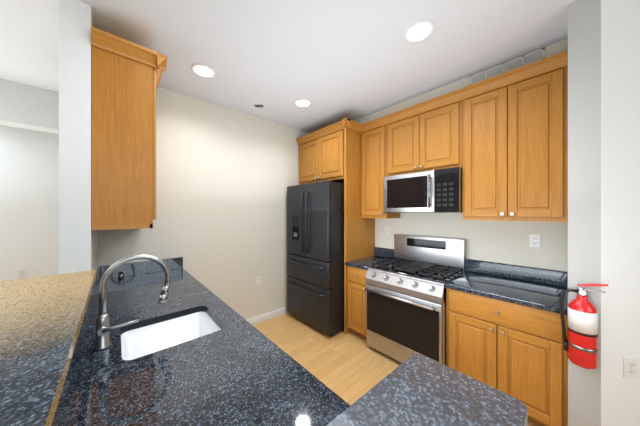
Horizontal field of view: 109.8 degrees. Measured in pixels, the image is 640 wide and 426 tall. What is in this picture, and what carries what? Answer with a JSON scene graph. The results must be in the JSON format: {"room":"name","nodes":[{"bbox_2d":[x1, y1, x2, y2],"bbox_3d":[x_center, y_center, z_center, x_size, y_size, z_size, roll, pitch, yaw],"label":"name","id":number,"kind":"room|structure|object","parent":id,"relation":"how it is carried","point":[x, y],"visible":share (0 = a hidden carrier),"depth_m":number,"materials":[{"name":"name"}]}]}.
{"room":"kitchen","nodes":[
{"label":"kitchen","id":0,"kind":"room"},
{"bbox_2d":[0,125,58,280],"bbox_3d":[-5.684,0.102,2.346,4.750,2.850,0.120,0,0,-42],"label":"wall","id":1,"kind":"structure","parent":0,"point":[29,200],"depth_m":3.41,"materials":[{"name":"white paint"}]},
{"bbox_2d":[18,269,25,277],"bbox_3d":[-4.460,0.907,3.371,0.074,0.120,0.008,0,0,-42],"label":"outlet","id":2,"kind":"object","parent":1,"relation":"attached to","point":[22,273],"visible":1,"depth_m":3.37,"materials":[{"name":"white plastic"}]},
{"bbox_2d":[59,0,97,273],"bbox_3d":[-2.676,0.102,2.669,0.135,2.850,3.450,0,0,-42],"label":"wall","id":3,"kind":"structure","parent":0,"point":[78,244],"depth_m":1.39,"materials":[{"name":"white paint"}]},
{"bbox_2d":[91,26,166,229],"bbox_3d":[-1.575,-0.526,1.858,0.398,1.274,0.884,0,0,-42],"label":"upper cabinet","id":4,"kind":"object","parent":3,"relation":"attached to","point":[126,75],"visible":1,"depth_m":1.54,"materials":[{"name":"brown wood"}]},
{"bbox_2d":[98,87,309,319],"bbox_3d":[-0.999,0.102,3.066,3.150,2.850,0.120,0,0,-42],"label":"wall","id":5,"kind":"structure","parent":0,"point":[226,177],"depth_m":2.79,"materials":[{"name":"paint"}]},
{"bbox_2d":[256,276,260,285],"bbox_3d":[-0.848,0.942,3.116,0.074,0.120,0.008,0,0,-42],"label":"electrical outlet","id":6,"kind":"object","parent":5,"relation":"attached to","point":[258,280],"visible":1,"depth_m":3.11,"materials":[{"name":"white plastic"}]},
{"bbox_2d":[247,307,284,324],"bbox_3d":[-1.024,1.474,2.952,1.340,0.105,0.013,0,0,-42],"label":"baseboard","id":7,"kind":"structure","parent":5,"relation":"attached to","point":[265,317],"depth_m":3.19,"materials":[{"name":"white wood"}]},
{"bbox_2d":[0,0,575,132],"bbox_3d":[-1.174,-1.353,0.027,8.300,0.060,9.620,0,0,-42],"label":"ceiling","id":8,"kind":"structure","parent":0,"point":[333,61],"depth_m":1.77,"materials":[{"name":"paint"}]},
{"bbox_2d":[0,79,58,133],"bbox_3d":[-4.533,-1.117,1.080,4.748,0.409,0.200,0,0,-42],"label":"beam","id":9,"kind":"structure","parent":8,"relation":"attached to","point":[24,106],"depth_m":2.34,"materials":[{"name":"paint"}]},
{"bbox_2d":[191,64,215,77],"bbox_3d":[-1.083,-1.319,2.097,0.210,0.008,0.210,0,0,-42],"label":"recessed light","id":10,"kind":"object","parent":8,"relation":"in","point":[203,70],"visible":1,"depth_m":2.09,"materials":[{"name":"white"}]},
{"bbox_2d":[253,104,275,107],"bbox_3d":[-0.677,-1.318,2.764,0.270,0.010,0.090,0,0,0],"label":"ceiling vent","id":11,"kind":"object","parent":8,"relation":"in","point":[264,105],"visible":1,"depth_m":2.75,"materials":[{"name":"white metal"}]},
{"bbox_2d":[294,99,311,107],"bbox_3d":[-0.205,-1.319,2.707,0.210,0.008,0.210,0,0,-42],"label":"recessed light","id":12,"kind":"object","parent":8,"relation":"in","point":[303,103],"visible":1,"depth_m":2.70,"materials":[{"name":"white"}]},
{"bbox_2d":[403,20,434,43],"bbox_3d":[0.722,-1.319,1.644,0.210,0.008,0.210,0,0,-42],"label":"recessed light","id":13,"kind":"object","parent":8,"relation":"in","point":[419,31],"visible":1,"depth_m":1.64,"materials":[{"name":"white"}]},
{"bbox_2d":[355,39,566,123],"bbox_3d":[0.995,-1.244,2.852,0.251,0.158,2.882,0,0,-42],"label":"soffit","id":14,"kind":"structure","parent":8,"relation":"attached to","point":[556,48],"depth_m":2.40,"materials":[{"name":"paint"}]},
{"bbox_2d":[470,47,544,84],"bbox_3d":[1.615,-1.268,1.977,0.008,0.094,0.510,0,0,-42],"label":"air vent grille","id":15,"kind":"object","parent":14,"relation":"attached to","point":[529,58],"visible":0.77,"depth_m":1.95,"materials":[{"name":"white metal"}]},
{"bbox_2d":[253,313,567,425],"bbox_3d":[-1.174,1.557,0.027,8.300,0.060,9.620,0,0,-42],"label":"floor","id":16,"kind":"structure","parent":0,"point":[350,368],"depth_m":2.39,"materials":[{"name":"brown wood"}]},
{"bbox_2d":[287,180,343,336],"bbox_3d":[0.107,0.567,3.295,0.942,1.920,0.880,0,0,-42],"label":"refrigerator","id":17,"kind":"object","parent":16,"relation":"on","point":[315,254],"visible":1,"depth_m":2.86,"materials":[{"name":"black metal"}]},
{"bbox_2d":[347,266,366,339],"bbox_3d":[0.666,1.089,2.902,0.663,0.875,0.340,0,0,-42],"label":"base cabinet","id":18,"kind":"object","parent":16,"relation":"on","point":[356,304],"visible":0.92,"depth_m":2.71,"materials":[{"name":"brown wood"}]},
{"bbox_2d":[345,247,393,269],"bbox_3d":[0.668,0.569,2.903,0.658,0.163,0.340,0,0,-42],"label":"countertop","id":19,"kind":"structure","parent":18,"relation":"on","point":[380,254],"depth_m":2.96,"materials":[{"name":"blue stone"}]},
{"bbox_2d":[344,128,374,333],"bbox_3d":[0.550,0.227,3.051,0.633,2.600,0.029,0,0,-42],"label":"panel","id":20,"kind":"object","parent":16,"relation":"on","point":[359,237],"visible":0.64,"depth_m":2.93,"materials":[{"name":"brown wood"}]},
{"bbox_2d":[365,234,465,364],"bbox_3d":[1.010,0.902,2.438,0.765,1.250,0.799,0,0,-42],"label":"range","id":21,"kind":"object","parent":16,"relation":"on","point":[405,289],"visible":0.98,"depth_m":2.29,"materials":[{"name":"silver metal"}]},
{"bbox_2d":[446,288,566,425],"bbox_3d":[1.567,1.089,1.912,0.663,0.875,0.719,0,0,-42],"label":"base cabinet","id":22,"kind":"object","parent":16,"relation":"on","point":[518,351],"visible":0.67,"depth_m":1.64,"materials":[{"name":"brown wood"}]},
{"bbox_2d":[445,259,566,314],"bbox_3d":[1.569,0.569,1.913,0.658,0.163,0.719,0,0,-42],"label":"countertop","id":23,"kind":"structure","parent":22,"relation":"on","point":[539,288],"depth_m":1.90,"materials":[{"name":"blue stone"}]},
{"bbox_3d":[-0.888,1.089,1.322,0.664,0.875,2.601,0,0,-42],"label":"base cabinet","id":24,"kind":"object","parent":16,"relation":"on","visible":0},
{"bbox_2d":[51,257,349,425],"bbox_3d":[-0.886,0.528,1.299,0.669,0.244,2.640,0,0,-42],"label":"countertop","id":25,"kind":"structure","parent":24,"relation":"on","point":[237,369],"depth_m":0.85,"materials":[{"name":"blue stone"}]},
{"bbox_2d":[93,254,170,350],"bbox_3d":[-0.895,0.408,1.093,0.292,0.407,0.088,0,0,-42],"label":"faucet","id":26,"kind":"object","parent":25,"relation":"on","point":[103,329],"visible":1,"depth_m":1.03,"materials":[{"name":"silver metal"}]},
{"bbox_2d":[121,312,220,359],"bbox_3d":[-0.789,0.811,1.209,0.472,0.320,0.462,0,0,-42],"label":"undermount sink","id":27,"kind":"object","parent":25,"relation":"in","point":[144,341],"visible":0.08,"depth_m":1.34,"materials":[{"name":"ceramic"}]},
{"bbox_2d":[375,54,567,396],"bbox_3d":[1.138,0.102,2.969,0.120,2.850,3.140,0,0,-42],"label":"wall","id":28,"kind":"structure","parent":0,"point":[505,242],"depth_m":2.22,"materials":[{"name":"paint"}]},
{"bbox_2d":[299,129,343,184],"bbox_3d":[0.200,-0.758,3.414,0.663,0.630,0.971,0,0,-42],"label":"upper cabinet","id":29,"kind":"object","parent":28,"relation":"attached to","point":[321,159],"visible":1,"depth_m":3.15,"materials":[{"name":"brown wood"}]},
{"bbox_2d":[361,125,399,217],"bbox_3d":[0.787,-0.503,2.981,0.377,1.140,0.385,0,0,-42],"label":"upper cabinet","id":30,"kind":"object","parent":28,"relation":"attached to","point":[373,158],"visible":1,"depth_m":2.86,"materials":[{"name":"brown wood"}]},
{"bbox_2d":[385,227,389,235],"bbox_3d":[0.932,0.248,3.099,0.008,0.120,0.074,0,0,-42],"label":"electrical outlet","id":31,"kind":"object","parent":28,"relation":"attached to","point":[387,230],"visible":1,"depth_m":3.10,"materials":[{"name":"white plastic"}]},
{"bbox_2d":[387,101,461,175],"bbox_3d":[1.189,-0.755,2.540,0.377,0.635,0.801,0,0,-42],"label":"upper cabinet","id":32,"kind":"object","parent":28,"relation":"attached to","point":[428,141],"visible":0.96,"depth_m":2.38,"materials":[{"name":"brown wood"}]},
{"bbox_2d":[384,167,461,212],"bbox_3d":[1.155,-0.219,2.509,0.468,0.432,0.799,0,0,-42],"label":"microwave","id":33,"kind":"object","parent":32,"relation":"attached to","point":[436,191],"visible":1,"depth_m":2.32,"materials":[{"name":"silver metal"}]},
{"bbox_2d":[296,50,566,144],"bbox_3d":[0.830,-1.119,2.699,0.693,0.090,2.876,0,0,-42],"label":"crown molding","id":34,"kind":"structure","parent":28,"relation":"attached to","point":[540,67],"depth_m":2.15,"materials":[{"name":"brown wood"}]},
{"bbox_2d":[462,67,566,221],"bbox_3d":[1.688,-0.503,1.991,0.377,1.140,0.674,0,0,-42],"label":"upper cabinet","id":35,"kind":"object","parent":28,"relation":"attached to","point":[514,152],"visible":1,"depth_m":1.84,"materials":[{"name":"brown wood"}]},
{"bbox_2d":[529,234,540,247],"bbox_3d":[1.921,0.250,2.012,0.008,0.120,0.074,0,0,-42],"label":"electrical outlet","id":36,"kind":"object","parent":28,"relation":"attached to","point":[534,240],"visible":1,"depth_m":2.01,"materials":[{"name":"white plastic"}]},
{"bbox_2d":[568,0,600,425],"bbox_3d":[1.902,0.102,1.639,0.780,2.850,0.132,0,0,-42],"label":"wall","id":37,"kind":"structure","parent":0,"point":[584,165],"depth_m":1.37,"materials":[{"name":"paint"}]},
{"bbox_2d":[559,283,607,369],"bbox_3d":[1.560,0.650,1.337,0.128,0.497,0.188,0,0,-42],"label":"fire extinguisher","id":38,"kind":"object","parent":37,"relation":"attached to","point":[580,343],"visible":1,"depth_m":1.31,"materials":[{"name":"red metal"}]},
{"bbox_2d":[601,0,639,425],"bbox_3d":[2.510,0.102,1.348,1.700,2.850,0.120,0,0,3],"label":"wall","id":39,"kind":"structure","parent":0,"point":[620,183],"depth_m":1.32,"materials":[{"name":"white paint"}]},
{"bbox_2d":[624,357,637,377],"bbox_3d":[1.818,0.907,1.315,0.074,0.120,0.008,0,0,3],"label":"outlet","id":40,"kind":"object","parent":39,"relation":"attached to","point":[630,367],"visible":1,"depth_m":1.31,"materials":[{"name":"white plastic"}]},
{"bbox_3d":[-0.859,0.966,0.671,0.133,1.121,1.949,0,0,-42],"label":"wall","id":41,"kind":"structure","parent":0,"visible":0},
{"bbox_2d":[0,270,526,425],"bbox_3d":[-0.696,0.386,0.786,1.148,0.038,1.999,0,0,-42],"label":"raised bar","id":42,"kind":"object","parent":41,"relation":"on","point":[41,319],"visible":1,"depth_m":0.49,"materials":[{"name":"stone"}]}
]}

